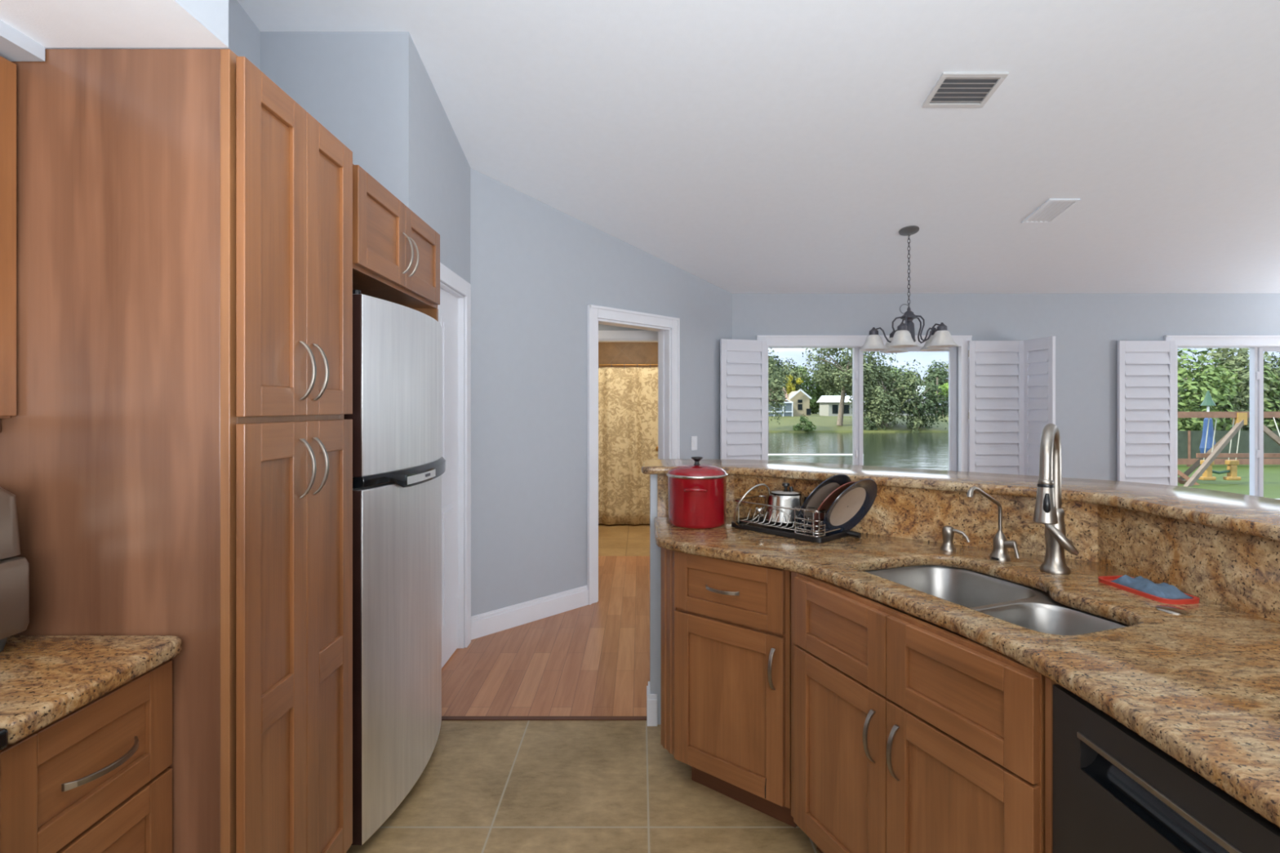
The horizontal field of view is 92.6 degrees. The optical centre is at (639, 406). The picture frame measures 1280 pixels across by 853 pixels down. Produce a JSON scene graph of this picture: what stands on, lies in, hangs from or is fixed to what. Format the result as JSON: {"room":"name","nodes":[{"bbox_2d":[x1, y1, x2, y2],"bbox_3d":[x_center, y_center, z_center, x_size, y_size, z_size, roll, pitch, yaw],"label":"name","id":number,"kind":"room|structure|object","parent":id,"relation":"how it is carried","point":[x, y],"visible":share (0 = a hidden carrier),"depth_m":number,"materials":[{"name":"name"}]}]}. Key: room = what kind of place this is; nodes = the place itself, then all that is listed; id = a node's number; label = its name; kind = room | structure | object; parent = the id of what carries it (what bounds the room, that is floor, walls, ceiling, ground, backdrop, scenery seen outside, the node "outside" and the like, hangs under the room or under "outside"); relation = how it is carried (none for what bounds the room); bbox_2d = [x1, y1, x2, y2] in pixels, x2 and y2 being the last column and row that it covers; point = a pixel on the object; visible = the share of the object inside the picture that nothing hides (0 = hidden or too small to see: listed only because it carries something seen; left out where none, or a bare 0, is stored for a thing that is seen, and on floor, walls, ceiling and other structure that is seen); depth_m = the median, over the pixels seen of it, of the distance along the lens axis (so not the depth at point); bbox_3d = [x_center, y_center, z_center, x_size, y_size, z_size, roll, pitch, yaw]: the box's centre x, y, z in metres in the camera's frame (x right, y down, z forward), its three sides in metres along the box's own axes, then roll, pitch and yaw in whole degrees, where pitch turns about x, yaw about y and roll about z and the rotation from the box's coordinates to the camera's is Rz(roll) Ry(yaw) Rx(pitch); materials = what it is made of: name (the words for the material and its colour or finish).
{"room":"kitchen","nodes":[
{"label":"kitchen","id":0,"kind":"room"},
{"bbox_2d":[0,0,228,61],"bbox_3d":[-1.258,-1.323,-1.106,0.784,1.195,4.788,0,0,0],"label":"wall","id":1,"kind":"structure","parent":0,"point":[28,28],"depth_m":1.22,"materials":[{"name":"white paint"}]},
{"bbox_2d":[44,0,260,70],"bbox_3d":[-1.710,-0.483,-0.420,0.120,3.726,6.160,0,0,0],"label":"wall","id":2,"kind":"structure","parent":0,"point":[244,38],"depth_m":2.53,"materials":[{"name":"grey paint"}]},
{"bbox_2d":[0,56,16,432],"bbox_3d":[-1.472,-0.333,0.993,0.339,0.775,0.585,0,0,0],"label":"upper cabinet","id":3,"kind":"object","parent":2,"relation":"attached to","point":[7,68],"visible":1,"depth_m":1.26,"materials":[{"name":"brown wood"}]},
{"bbox_2d":[352,164,439,321],"bbox_3d":[-1.226,-0.551,2.243,0.823,0.373,0.795,0,0,0],"label":"upper cabinet","id":4,"kind":"object","parent":2,"relation":"attached to","point":[396,254],"visible":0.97,"depth_m":2.15,"materials":[{"name":"brown wood"}]},
{"bbox_2d":[260,31,417,214],"bbox_3d":[-1.327,-0.124,2.710,0.645,3.008,0.100,0,0,0],"label":"wall","id":5,"kind":"structure","parent":0,"point":[361,86],"depth_m":2.66,"materials":[{"name":"blue paint"}]},
{"bbox_2d":[417,51,470,648],"bbox_3d":[-1.062,-0.113,3.195,0.115,2.986,0.910,0,0,0],"label":"wall","id":6,"kind":"structure","parent":0,"point":[443,168],"depth_m":3.11,"materials":[{"name":"blue paint"}]},
{"bbox_2d":[437,287,457,667],"bbox_3d":[-1.020,0.376,3.140,0.101,1.988,0.696,0,0,0],"label":"door","id":7,"kind":"structure","parent":6,"relation":"in","point":[447,308],"depth_m":3.33,"materials":[{"name":"white paint"}]},
{"bbox_2d":[440,262,471,648],"bbox_3d":[-1.047,0.333,3.172,0.116,2.095,0.825,0,0,0],"label":"door frame","id":8,"kind":"structure","parent":6,"relation":"attached to","point":[447,277],"depth_m":3.49,"materials":[{"name":"white paint"}]},
{"bbox_2d":[441,555,649,715],"bbox_3d":[3.150,1.410,4.178,8.700,0.060,2.943,0,0,0],"label":"floor","id":9,"kind":"structure","parent":0,"point":[593,660],"depth_m":3.31,"materials":[{"name":"brown wood"}]},
{"bbox_2d":[346,720,820,852],"bbox_3d":[2.925,1.410,-0.397,9.150,0.060,6.207,0,0,0],"label":"floor tile","id":10,"kind":"structure","parent":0,"point":[484,786],"depth_m":2.13,"materials":[{"name":"beige tile"}]},
{"bbox_2d":[0,728,8,751],"bbox_3d":[-1.260,0.917,0.523,0.761,0.885,0.770,0,0,0],"label":"range","id":11,"kind":"object","parent":10,"relation":"on","point":[3,732],"visible":1,"depth_m":0.90,"materials":[{"name":"black metal"}]},
{"bbox_2d":[0,660,172,852],"bbox_3d":[-1.288,0.948,1.109,0.697,0.864,0.357,0,0,0],"label":"base cabinet","id":12,"kind":"object","parent":10,"relation":"on","point":[97,778],"visible":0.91,"depth_m":1.11,"materials":[{"name":"brown wood"}]},
{"bbox_2d":[0,635,181,743],"bbox_3d":[-1.298,0.496,1.105,0.700,0.036,0.361,0,0,0],"label":"countertop","id":13,"kind":"structure","parent":12,"relation":"on","point":[44,679],"depth_m":1.12,"materials":[{"name":"brown stone"}]},
{"bbox_2d":[0,487,29,652],"bbox_3d":[-1.333,0.319,1.104,0.315,0.318,0.268,0,0,0],"label":"countertop appliance","id":14,"kind":"object","parent":13,"relation":"on","point":[14,571],"visible":1,"depth_m":1.19,"materials":[{"name":"grey plastic"}]},
{"bbox_2d":[0,48,352,852],"bbox_3d":[-1.220,0.313,1.540,0.841,2.134,0.500,0,0,0],"label":"pantry cabinet","id":15,"kind":"object","parent":10,"relation":"on","point":[176,451],"visible":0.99,"depth_m":1.29,"materials":[{"name":"brown wood"}]},
{"bbox_2d":[344,289,445,845],"bbox_3d":[-1.162,0.512,2.215,0.796,1.735,0.740,0,0,0],"label":"refrigerator","id":16,"kind":"object","parent":10,"relation":"on","point":[398,464],"visible":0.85,"depth_m":2.00,"materials":[{"name":"silver metal"}]},
{"bbox_2d":[441,715,646,720],"bbox_3d":[-0.420,1.380,2.705,0.960,0.008,0.030,0,0,0],"label":"threshold","id":17,"kind":"object","parent":10,"relation":"on","point":[443,717],"visible":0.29,"depth_m":2.70,"materials":[{"name":"brown wood"}]},
{"bbox_2d":[661,547,796,827],"bbox_3d":[0.364,0.947,2.264,0.575,0.867,0.451,0,0,39],"label":"base cabinet","id":18,"kind":"object","parent":10,"relation":"on","point":[726,625],"visible":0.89,"depth_m":2.08,"materials":[{"name":"brown wood"}]},
{"bbox_2d":[791,571,1058,852],"bbox_3d":[0.846,0.947,1.621,0.571,0.867,0.828,0,0,-22],"label":"base cabinet","id":19,"kind":"object","parent":10,"relation":"on","point":[909,734],"depth_m":1.47,"materials":[{"name":"brown wood"}]},
{"bbox_2d":[653,516,1279,827],"bbox_3d":[0.745,0.493,1.026,1.374,0.037,3.253,0,0,0],"label":"countertop","id":20,"kind":"structure","parent":19,"relation":"on","point":[1202,686],"depth_m":1.23,"materials":[{"name":"brown stone"}]},
{"bbox_2d":[666,456,728,528],"bbox_3d":[0.231,0.340,2.482,0.251,0.271,0.251,0,0,-38],"label":"stock pot","id":21,"kind":"object","parent":20,"relation":"on","point":[697,492],"visible":1,"depth_m":2.38,"materials":[{"name":"red metal"}]},
{"bbox_2d":[731,516,847,542],"bbox_3d":[0.562,0.465,2.332,0.200,0.017,0.405,0,0,-42],"label":"drip tray","id":22,"kind":"object","parent":20,"relation":"on","point":[785,530],"depth_m":2.26,"materials":[{"name":"black plastic"}]},
{"bbox_2d":[731,495,861,542],"bbox_3d":[0.574,0.418,2.312,0.208,0.114,0.450,0,0,-42],"label":"dish rack","id":23,"kind":"object","parent":20,"relation":"on","point":[760,524],"visible":0.8,"depth_m":2.23,"materials":[{"name":"silver metal"}]},
{"bbox_2d":[733,483,769,526],"bbox_3d":[0.433,0.380,2.354,0.194,0.174,0.093,0,0,-44],"label":"glass lid","id":24,"kind":"object","parent":23,"relation":"in","point":[760,511],"visible":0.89,"depth_m":2.32,"materials":[{"name":"glass"}]},
{"bbox_2d":[762,492,805,524],"bbox_3d":[0.599,0.387,2.373,0.242,0.107,0.178,0,0,20],"label":"saucepan","id":25,"kind":"object","parent":23,"relation":"in","point":[788,500],"visible":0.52,"depth_m":2.32,"materials":[{"name":"metal"}]},
{"bbox_2d":[769,482,802,493],"bbox_3d":[0.569,0.315,2.384,0.124,0.036,0.123,0,0,0],"label":"lid","id":26,"kind":"object","parent":25,"relation":"on","point":[785,485],"visible":0.93,"depth_m":2.36,"materials":[{"name":"silver metal"}]},
{"bbox_2d":[794,506,825,537],"bbox_3d":[0.602,0.407,2.171,0.060,0.092,0.101,0,0,-42],"label":"basket","id":27,"kind":"object","parent":23,"relation":"on","point":[797,535],"depth_m":2.16,"materials":[{"name":"silver metal"}]},
{"bbox_2d":[797,474,851,530],"bbox_3d":[0.676,0.354,2.236,0.260,0.225,0.132,0,0,-38],"label":"plate","id":28,"kind":"object","parent":23,"relation":"in","point":[824,489],"visible":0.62,"depth_m":2.21,"materials":[{"name":"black ceramic"}]},
{"bbox_2d":[812,481,857,535],"bbox_3d":[0.715,0.370,2.208,0.244,0.211,0.124,0,0,-38],"label":"plate","id":29,"kind":"object","parent":23,"relation":"in","point":[827,503],"visible":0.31,"depth_m":2.17,"materials":[{"name":"red ceramic"}]},
{"bbox_2d":[822,479,877,536],"bbox_3d":[0.750,0.364,2.183,0.260,0.225,0.132,0,0,-38],"label":"plate","id":30,"kind":"object","parent":23,"relation":"in","point":[851,507],"visible":0.98,"depth_m":2.20,"materials":[{"name":"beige ceramic"}]},
{"bbox_2d":[940,525,969,551],"bbox_3d":[1.036,0.435,2.014,0.048,0.079,0.092,0,0,-41],"label":"soap dispenser","id":31,"kind":"object","parent":20,"relation":"on","point":[948,531],"visible":1,"depth_m":2.02,"materials":[{"name":"silver metal"}]},
{"bbox_2d":[855,565,1127,646],"bbox_3d":[0.924,0.609,1.633,0.438,0.192,0.690,0,0,-22],"label":"sink","id":32,"kind":"object","parent":20,"relation":"in","point":[1028,607],"visible":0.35,"depth_m":1.77,"materials":[{"name":"metal"}]},
{"bbox_2d":[966,486,1019,561],"bbox_3d":[1.067,0.357,1.849,0.197,0.236,0.093,0,0,-30],"label":"tap","id":33,"kind":"object","parent":20,"relation":"on","point":[999,553],"visible":1,"depth_m":1.88,"materials":[{"name":"silver metal"}]},
{"bbox_2d":[1032,423,1079,574],"bbox_3d":[1.149,0.261,1.694,0.095,0.428,0.237,0,0,41],"label":"faucet","id":34,"kind":"object","parent":20,"relation":"on","point":[1048,511],"visible":1,"depth_m":1.71,"materials":[{"name":"silver metal"}]},
{"bbox_2d":[1097,575,1199,604],"bbox_3d":[1.302,0.470,1.575,0.102,0.010,0.212,0,0,-6],"label":"tray","id":35,"kind":"object","parent":20,"relation":"on","point":[1104,580],"visible":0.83,"depth_m":1.52,"materials":[{"name":"red plastic"}]},
{"bbox_2d":[1111,574,1192,599],"bbox_3d":[1.302,0.456,1.566,0.086,0.028,0.150,0,0,-6],"label":"cloth","id":36,"kind":"object","parent":35,"relation":"in","point":[1164,590],"visible":0.98,"depth_m":1.53,"materials":[{"name":"blue fabric"}]},
{"bbox_2d":[1155,604,1189,614],"bbox_3d":[1.238,0.472,1.425,0.060,0.006,0.060,0,0,0],"label":"cover","id":37,"kind":"object","parent":20,"relation":"on","point":[1167,609],"visible":1,"depth_m":1.42,"materials":[{"name":"metal"}]},
{"bbox_2d":[1053,684,1279,852],"bbox_3d":[1.073,0.951,0.852,0.604,0.858,0.594,0,0,0],"label":"dishwasher","id":38,"kind":"object","parent":10,"relation":"on","point":[1115,791],"visible":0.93,"depth_m":0.98,"materials":[{"name":"black plastic"}]},
{"bbox_2d":[470,168,732,616],"bbox_3d":[-0.120,-0.019,4.602,0.115,2.797,2.654,0,0,45],"label":"wall","id":39,"kind":"structure","parent":0,"point":[536,268],"depth_m":4.01,"materials":[{"name":"blue paint"}]},
{"bbox_2d":[471,585,588,639],"bbox_3d":[-0.091,1.312,4.538,0.016,0.135,2.604,0,0,45],"label":"baseboard","id":40,"kind":"structure","parent":39,"relation":"attached to","point":[494,621],"depth_m":3.90,"materials":[{"name":"white paint"}]},
{"bbox_2d":[586,304,679,604],"bbox_3d":[-0.067,0.335,4.641,0.146,2.090,0.955,0,0,45],"label":"door frame","id":41,"kind":"structure","parent":39,"relation":"attached to","point":[668,339],"depth_m":4.46,"materials":[{"name":"white paint"}]},
{"bbox_2d":[691,435,697,450],"bbox_3d":[0.453,0.305,5.087,0.013,0.116,0.072,0,0,45],"label":"light switch","id":42,"kind":"object","parent":39,"relation":"attached to","point":[694,438],"visible":1,"depth_m":5.08,"materials":[{"name":"white plastic"}]},
{"bbox_2d":[598,324,647,330],"bbox_3d":[-0.150,0.130,5.700,2.100,2.500,0.100,0,0,0],"label":"wall","id":43,"kind":"structure","parent":0,"point":[601,327],"depth_m":5.65,"materials":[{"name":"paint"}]},
{"bbox_2d":[598,330,657,342],"bbox_3d":[-0.050,0.340,5.696,0.980,2.080,0.128,0,0,0],"label":"door frame","id":44,"kind":"structure","parent":43,"relation":"attached to","point":[603,335],"depth_m":5.63,"materials":[{"name":"white paint"}]},
{"bbox_2d":[598,524,649,555],"bbox_3d":[-0.150,1.410,6.800,2.100,0.060,2.300,0,0,0],"label":"floor","id":45,"kind":"structure","parent":0,"point":[615,540],"depth_m":6.33,"materials":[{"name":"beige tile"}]},
{"bbox_2d":[598,342,657,368],"bbox_3d":[-0.200,0.130,7.950,2.000,2.500,0.100,0,0,0],"label":"wall","id":46,"kind":"structure","parent":0,"point":[609,353],"depth_m":7.90,"materials":[{"name":"brown paint"}]},
{"bbox_2d":[649,474,855,724],"bbox_3d":[1.227,0.836,1.270,1.087,1.089,3.696,0,0,-23],"label":"wall","id":47,"kind":"structure","parent":0,"point":[655,551],"depth_m":2.65,"materials":[{"name":"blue paint"}]},
{"bbox_2d":[646,681,657,726],"bbox_3d":[0.052,1.312,2.708,0.045,0.135,0.135,0,0,0],"label":"baseboard","id":48,"kind":"structure","parent":47,"relation":"attached to","point":[651,699],"depth_m":2.64,"materials":[{"name":"white paint"}]},
{"bbox_2d":[641,458,1279,541],"bbox_3d":[1.290,0.274,1.350,1.356,0.032,4.020,0,0,-23],"label":"bar","id":49,"kind":"object","parent":47,"relation":"on","point":[1252,515],"visible":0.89,"depth_m":1.98,"materials":[{"name":"brown stone"}]},
{"bbox_2d":[657,474,1279,623],"bbox_3d":[1.180,0.385,1.204,0.946,0.188,3.526,0,0,-23],"label":"backsplash","id":50,"kind":"structure","parent":47,"relation":"attached to","point":[1241,571],"depth_m":1.85,"materials":[{"name":"brown stone"}]},
{"bbox_2d":[236,0,1279,293],"bbox_3d":[2.950,-1.712,0.960,9.500,1.468,9.320,0,0,0],"label":"ceiling","id":51,"kind":"structure","parent":0,"point":[741,146],"depth_m":3.30,"materials":[{"name":"white paint"}]},
{"bbox_2d":[859,225,958,353],"bbox_3d":[1.913,-0.839,4.380,0.647,0.860,0.629,0,0,0],"label":"chandelier","id":52,"kind":"object","parent":51,"relation":"hanging from","point":[940,339],"visible":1,"depth_m":4.33,"materials":[{"name":"white glass"}]},
{"bbox_2d":[921,71,1008,107],"bbox_3d":[1.585,-1.548,2.999,0.310,0.060,0.226,0,0,0],"label":"ceiling vent","id":53,"kind":"object","parent":51,"relation":"in","point":[952,89],"visible":1,"depth_m":2.99,"materials":[{"name":"white metal"}]},
{"bbox_2d":[1021,198,1080,223],"bbox_3d":[2.745,-1.306,4.099,0.200,0.075,0.295,0,0,0],"label":"ceiling vent","id":54,"kind":"object","parent":51,"relation":"in","point":[1050,211],"visible":1,"depth_m":4.08,"materials":[{"name":"white metal"}]},
{"bbox_2d":[732,293,1279,480],"bbox_3d":[4.111,0.184,5.542,6.779,2.391,0.150,0,0,0],"label":"wall","id":55,"kind":"structure","parent":0,"point":[1087,328],"depth_m":5.47,"materials":[{"name":"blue paint"}]},
{"bbox_2d":[720,338,766,460],"bbox_3d":[0.908,0.169,5.341,0.449,1.502,0.033,0,0,-19],"label":"shutter","id":56,"kind":"object","parent":55,"relation":"attached to","point":[743,362],"visible":0.67,"depth_m":5.33,"materials":[{"name":"white paint"}]},
{"bbox_2d":[756,335,972,471],"bbox_3d":[1.998,0.188,5.527,1.911,1.641,0.180,0,0,0],"label":"window","id":57,"kind":"structure","parent":55,"relation":"in","point":[855,343],"depth_m":5.45,"materials":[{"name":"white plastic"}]},
{"bbox_2d":[968,340,1024,475],"bbox_3d":[3.155,0.169,5.423,0.490,1.502,0.033,0,0,0],"label":"shutter","id":58,"kind":"object","parent":55,"relation":"attached to","point":[996,368],"visible":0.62,"depth_m":5.41,"materials":[{"name":"white paint"}]},
{"bbox_2d":[1024,336,1055,475],"bbox_3d":[3.417,0.169,5.247,0.033,1.502,0.356,0,0,-3],"label":"shutter","id":59,"kind":"object","parent":55,"relation":"attached to","point":[1039,353],"visible":0.55,"depth_m":5.26,"materials":[{"name":"white paint"}]},
{"bbox_2d":[1117,340,1175,485],"bbox_3d":[4.490,0.169,5.423,0.500,1.502,0.033,0,0,0],"label":"shutter","id":60,"kind":"object","parent":55,"relation":"attached to","point":[1146,369],"visible":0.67,"depth_m":5.41,"materials":[{"name":"white paint"}]},
{"bbox_2d":[1164,335,1279,499],"bbox_3d":[5.633,0.188,5.527,1.909,1.641,0.180,0,0,0],"label":"window","id":61,"kind":"structure","parent":55,"relation":"in","point":[1257,344],"depth_m":5.56,"materials":[{"name":"white plastic"}]},
{"bbox_3d":[-0.200,0.130,6.875,2.200,2.500,2.250,0,0,0],"label":"wall","id":62,"kind":"structure","parent":0,"visible":0},
{"bbox_2d":[598,364,657,365],"bbox_3d":[-0.200,-0.480,7.080,1.992,0.060,0.060,0,0,0],"label":"curtain rod","id":63,"kind":"object","parent":62,"relation":"attached to","point":[598,364],"visible":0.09,"depth_m":7.07,"materials":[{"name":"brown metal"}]},
{"bbox_2d":[598,363,657,524],"bbox_3d":[-0.189,0.431,7.079,1.862,1.857,0.090,0,0,0],"label":"shower curtain","id":64,"kind":"object","parent":63,"relation":"hanging from","point":[628,397],"visible":0.36,"depth_m":7.08,"materials":[{"name":"fabric"}]},
{"label":"outside","id":65,"kind":"structure","parent":0,"visible":0},
{"bbox_2d":[768,410,1279,498],"bbox_3d":[58.500,3.055,122.810,177.000,3.050,234.380,0,0,0],"label":"ground","id":66,"kind":"structure","parent":65,"point":[824,424],"depth_m":79.69,"materials":[{"name":"green plant"}]},
{"bbox_2d":[768,348,789,432],"bbox_3d":[16.149,-2.108,79.246,6.370,11.833,7.022,0,0,1],"label":"willow tree","id":67,"kind":"object","parent":66,"relation":"on","point":[778,396],"visible":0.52,"depth_m":77.39,"materials":[{"name":"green plant"}]},
{"bbox_2d":[768,355,789,386],"bbox_3d":[24.779,-4.630,123.920,12.158,12.320,12.075,0,0,-2],"label":"tree","id":68,"kind":"object","parent":66,"relation":"on","point":[778,364],"visible":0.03,"depth_m":122.88,"materials":[{"name":"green plant"}]},
{"bbox_2d":[768,387,811,416],"bbox_3d":[21.585,-0.770,98.440,10.570,4.600,9.120,0,0,0],"label":"house","id":69,"kind":"structure","parent":66,"relation":"on","point":[797,402],"depth_m":96.01,"materials":[{"name":"beige paint"}]},
{"bbox_2d":[770,357,808,395],"bbox_3d":[29.469,-3.736,127.183,11.402,12.873,11.122,0,0,22],"label":"tree","id":70,"kind":"object","parent":66,"relation":"on","point":[792,371],"visible":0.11,"depth_m":123.55,"materials":[{"name":"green plant"}]},
{"bbox_2d":[782,375,803,394],"bbox_3d":[25.642,-1.965,104.563,4.572,6.989,4.787,0,0,6],"label":"shrub","id":71,"kind":"object","parent":66,"relation":"on","point":[791,388],"visible":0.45,"depth_m":103.66,"materials":[{"name":"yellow plant"}]},
{"bbox_2d":[792,413,816,431],"bbox_3d":[21.440,2.226,79.999,2.997,2.568,2.636,0,0,0],"label":"bush","id":72,"kind":"object","parent":66,"relation":"on","point":[809,424],"visible":1,"depth_m":79.73,"materials":[{"name":"green plant"}]},
{"bbox_2d":[791,365,826,413],"bbox_3d":[35.195,-2.856,129.762,11.229,11.821,12.730,0,0,19],"label":"tree","id":73,"kind":"object","parent":66,"relation":"on","point":[815,393],"visible":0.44,"depth_m":127.78,"materials":[{"name":"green plant"}]},
{"bbox_2d":[768,453,863,465],"bbox_3d":[2.691,1.471,12.000,3.382,1.087,0.044,0,0,0],"label":"rail","id":74,"kind":"object","parent":66,"relation":"on","point":[769,455],"visible":0.26,"depth_m":11.98,"materials":[{"name":"white metal"}]},
{"bbox_2d":[816,395,866,416],"bbox_3d":[33.200,-0.120,100.500,6.800,3.300,6.000,0,0,0],"label":"house","id":75,"kind":"structure","parent":66,"relation":"on","point":[828,405],"depth_m":98.00,"materials":[{"name":"grey paint"}]},
{"bbox_2d":[811,351,875,395],"bbox_3d":[41.441,-4.754,124.190,13.238,12.568,10.291,0,0,-3],"label":"tree","id":76,"kind":"object","parent":66,"relation":"on","point":[836,357],"visible":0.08,"depth_m":122.52,"materials":[{"name":"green plant"}]},
{"bbox_2d":[800,348,897,426],"bbox_3d":[28.661,-4.273,83.748,13.159,13.862,11.071,0,0,2],"label":"oak tree","id":77,"kind":"object","parent":66,"relation":"on","point":[841,380],"visible":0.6,"depth_m":83.80,"materials":[{"name":"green plant"}]},
{"bbox_2d":[862,417,877,430],"bbox_3d":[29.944,2.554,81.038,2.810,2.243,2.276,0,0,0],"label":"bush","id":78,"kind":"object","parent":66,"relation":"on","point":[871,424],"visible":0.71,"depth_m":80.43,"materials":[{"name":"green plant"}]},
{"bbox_2d":[865,362,895,412],"bbox_3d":[47.289,-3.860,126.974,11.983,11.451,12.522,0,0,-1],"label":"tree","id":79,"kind":"object","parent":66,"relation":"on","point":[890,373],"visible":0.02,"depth_m":125.02,"materials":[{"name":"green plant"}]},
{"bbox_2d":[847,351,924,430],"bbox_3d":[32.760,-1.784,83.295,9.654,12.620,11.286,0,0,11],"label":"tree","id":80,"kind":"object","parent":66,"relation":"on","point":[882,398],"visible":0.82,"depth_m":81.18,"materials":[{"name":"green plant"}]},
{"bbox_2d":[868,365,915,409],"bbox_3d":[52.364,-3.230,130.277,11.398,11.114,13.371,0,0,-2],"label":"tree","id":81,"kind":"object","parent":66,"relation":"on","point":[896,369],"visible":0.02,"depth_m":126.97,"materials":[{"name":"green plant"}]},
{"bbox_2d":[888,386,934,415],"bbox_3d":[45.200,-0.945,102.500,6.800,4.950,6.000,0,0,0],"label":"house","id":82,"kind":"structure","parent":66,"relation":"on","point":[921,390],"depth_m":101.11,"materials":[{"name":"grey paint"}]},
{"bbox_2d":[905,417,924,432],"bbox_3d":[36.136,2.506,79.715,2.616,2.355,2.407,0,0,0],"label":"bush","id":83,"kind":"object","parent":66,"relation":"on","point":[917,422],"visible":0.99,"depth_m":79.57,"materials":[{"name":"green plant"}]},
{"bbox_2d":[885,364,948,429],"bbox_3d":[37.070,-0.618,81.654,8.747,9.991,7.794,0,0,18],"label":"tree","id":84,"kind":"object","parent":66,"relation":"on","point":[918,411],"visible":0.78,"depth_m":80.44,"materials":[{"name":"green plant"}]},
{"bbox_2d":[909,360,948,413],"bbox_3d":[58.852,-2.959,124.238,11.419,13.072,12.494,0,0,8],"label":"tree","id":85,"kind":"object","parent":66,"relation":"on","point":[932,374],"visible":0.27,"depth_m":121.14,"materials":[{"name":"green plant"}]},
{"bbox_2d":[931,382,948,414],"bbox_3d":[49.289,-1.209,100.017,4.817,5.479,3.395,0,0,-21],"label":"palm tree","id":86,"kind":"object","parent":66,"relation":"on","point":[945,387],"visible":0.39,"depth_m":98.98,"materials":[{"name":"green plant"}]},
{"bbox_2d":[939,360,948,413],"bbox_3d":[65.910,-2.900,126.659,10.202,13.356,12.261,0,0,-8],"label":"tree","id":87,"kind":"object","parent":66,"relation":"on","point":[947,366],"visible":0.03,"depth_m":127.12,"materials":[{"name":"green plant"}]},
{"bbox_2d":[1177,469,1199,484],"bbox_3d":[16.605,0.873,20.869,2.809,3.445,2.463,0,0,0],"label":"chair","id":88,"kind":"object","parent":66,"relation":"on","point":[1180,473],"visible":0.06,"depth_m":19.86,"materials":[{"name":"wood"}]},
{"bbox_2d":[1199,390,1216,453],"bbox_3d":[20.700,1.016,22.300,0.480,3.200,0.480,0,0,0],"label":"patio umbrella","id":89,"kind":"object","parent":66,"relation":"on","point":[1207,401],"visible":0.65,"depth_m":22.21,"materials":[{"name":"blue fabric"}]},
{"bbox_2d":[1177,348,1242,431],"bbox_3d":[30.416,1.132,36.216,8.024,10.672,7.990,0,0,-18],"label":"tree","id":90,"kind":"object","parent":66,"relation":"on","point":[1201,387],"visible":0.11,"depth_m":33.57,"materials":[{"name":"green plant"}]},
{"bbox_2d":[1177,348,1279,431],"bbox_3d":[35.246,0.635,38.260,8.634,10.365,7.849,0,0,-26],"label":"tree","id":91,"kind":"object","parent":66,"relation":"on","point":[1236,362],"visible":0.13,"depth_m":35.95,"materials":[{"name":"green plant"}]},
{"bbox_2d":[1177,411,1279,486],"bbox_3d":[19.282,1.388,20.205,5.564,2.437,2.542,0,0,0],"label":"swing set","id":92,"kind":"object","parent":66,"relation":"on","point":[1241,420],"visible":0.68,"depth_m":19.94,"materials":[{"name":"brown wood"}]},
{"bbox_2d":[1198,417,1240,480],"bbox_3d":[19.130,1.389,20.143,1.260,2.082,0.315,0,0,0],"label":"swing","id":93,"kind":"object","parent":92,"relation":"hanging from","point":[1232,468],"visible":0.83,"depth_m":20.11,"materials":[{"name":"yellow plastic"}]},
{"bbox_2d":[1272,417,1279,435],"bbox_3d":[21.275,1.108,19.607,1.452,1.524,0.613,0,0,0],"label":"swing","id":94,"kind":"object","parent":92,"relation":"hanging from","point":[1273,417],"visible":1,"depth_m":19.78,"materials":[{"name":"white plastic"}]},
{"bbox_2d":[1177,431,1279,466],"bbox_3d":[32.000,1.997,28.985,18.100,1.700,0.130,0,0,0],"label":"fence","id":95,"kind":"object","parent":66,"relation":"on","point":[1188,442],"visible":0.27,"depth_m":28.98,"materials":[{"name":"brown wood"}]},
{"bbox_2d":[1220,355,1279,431],"bbox_3d":[39.284,1.034,36.517,8.299,10.322,8.490,0,0,-11],"label":"tree","id":96,"kind":"object","parent":66,"relation":"on","point":[1271,421],"visible":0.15,"depth_m":35.68,"materials":[{"name":"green plant"}]},
{"bbox_2d":[1245,351,1279,399],"bbox_3d":[44.190,0.643,39.832,8.938,10.450,8.564,0,0,-11],"label":"tree","id":97,"kind":"object","parent":66,"relation":"on","point":[1273,353],"visible":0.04,"depth_m":41.14,"materials":[{"name":"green plant"}]},
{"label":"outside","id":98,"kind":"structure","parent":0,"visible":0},
{"bbox_2d":[768,432,948,470],"bbox_3d":[11.000,3.430,53.000,102.000,0.100,66.000,0,0,0],"label":"lake","id":99,"kind":"structure","parent":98,"point":[923,451],"depth_m":50.17,"materials":[{"name":"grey liquid"}]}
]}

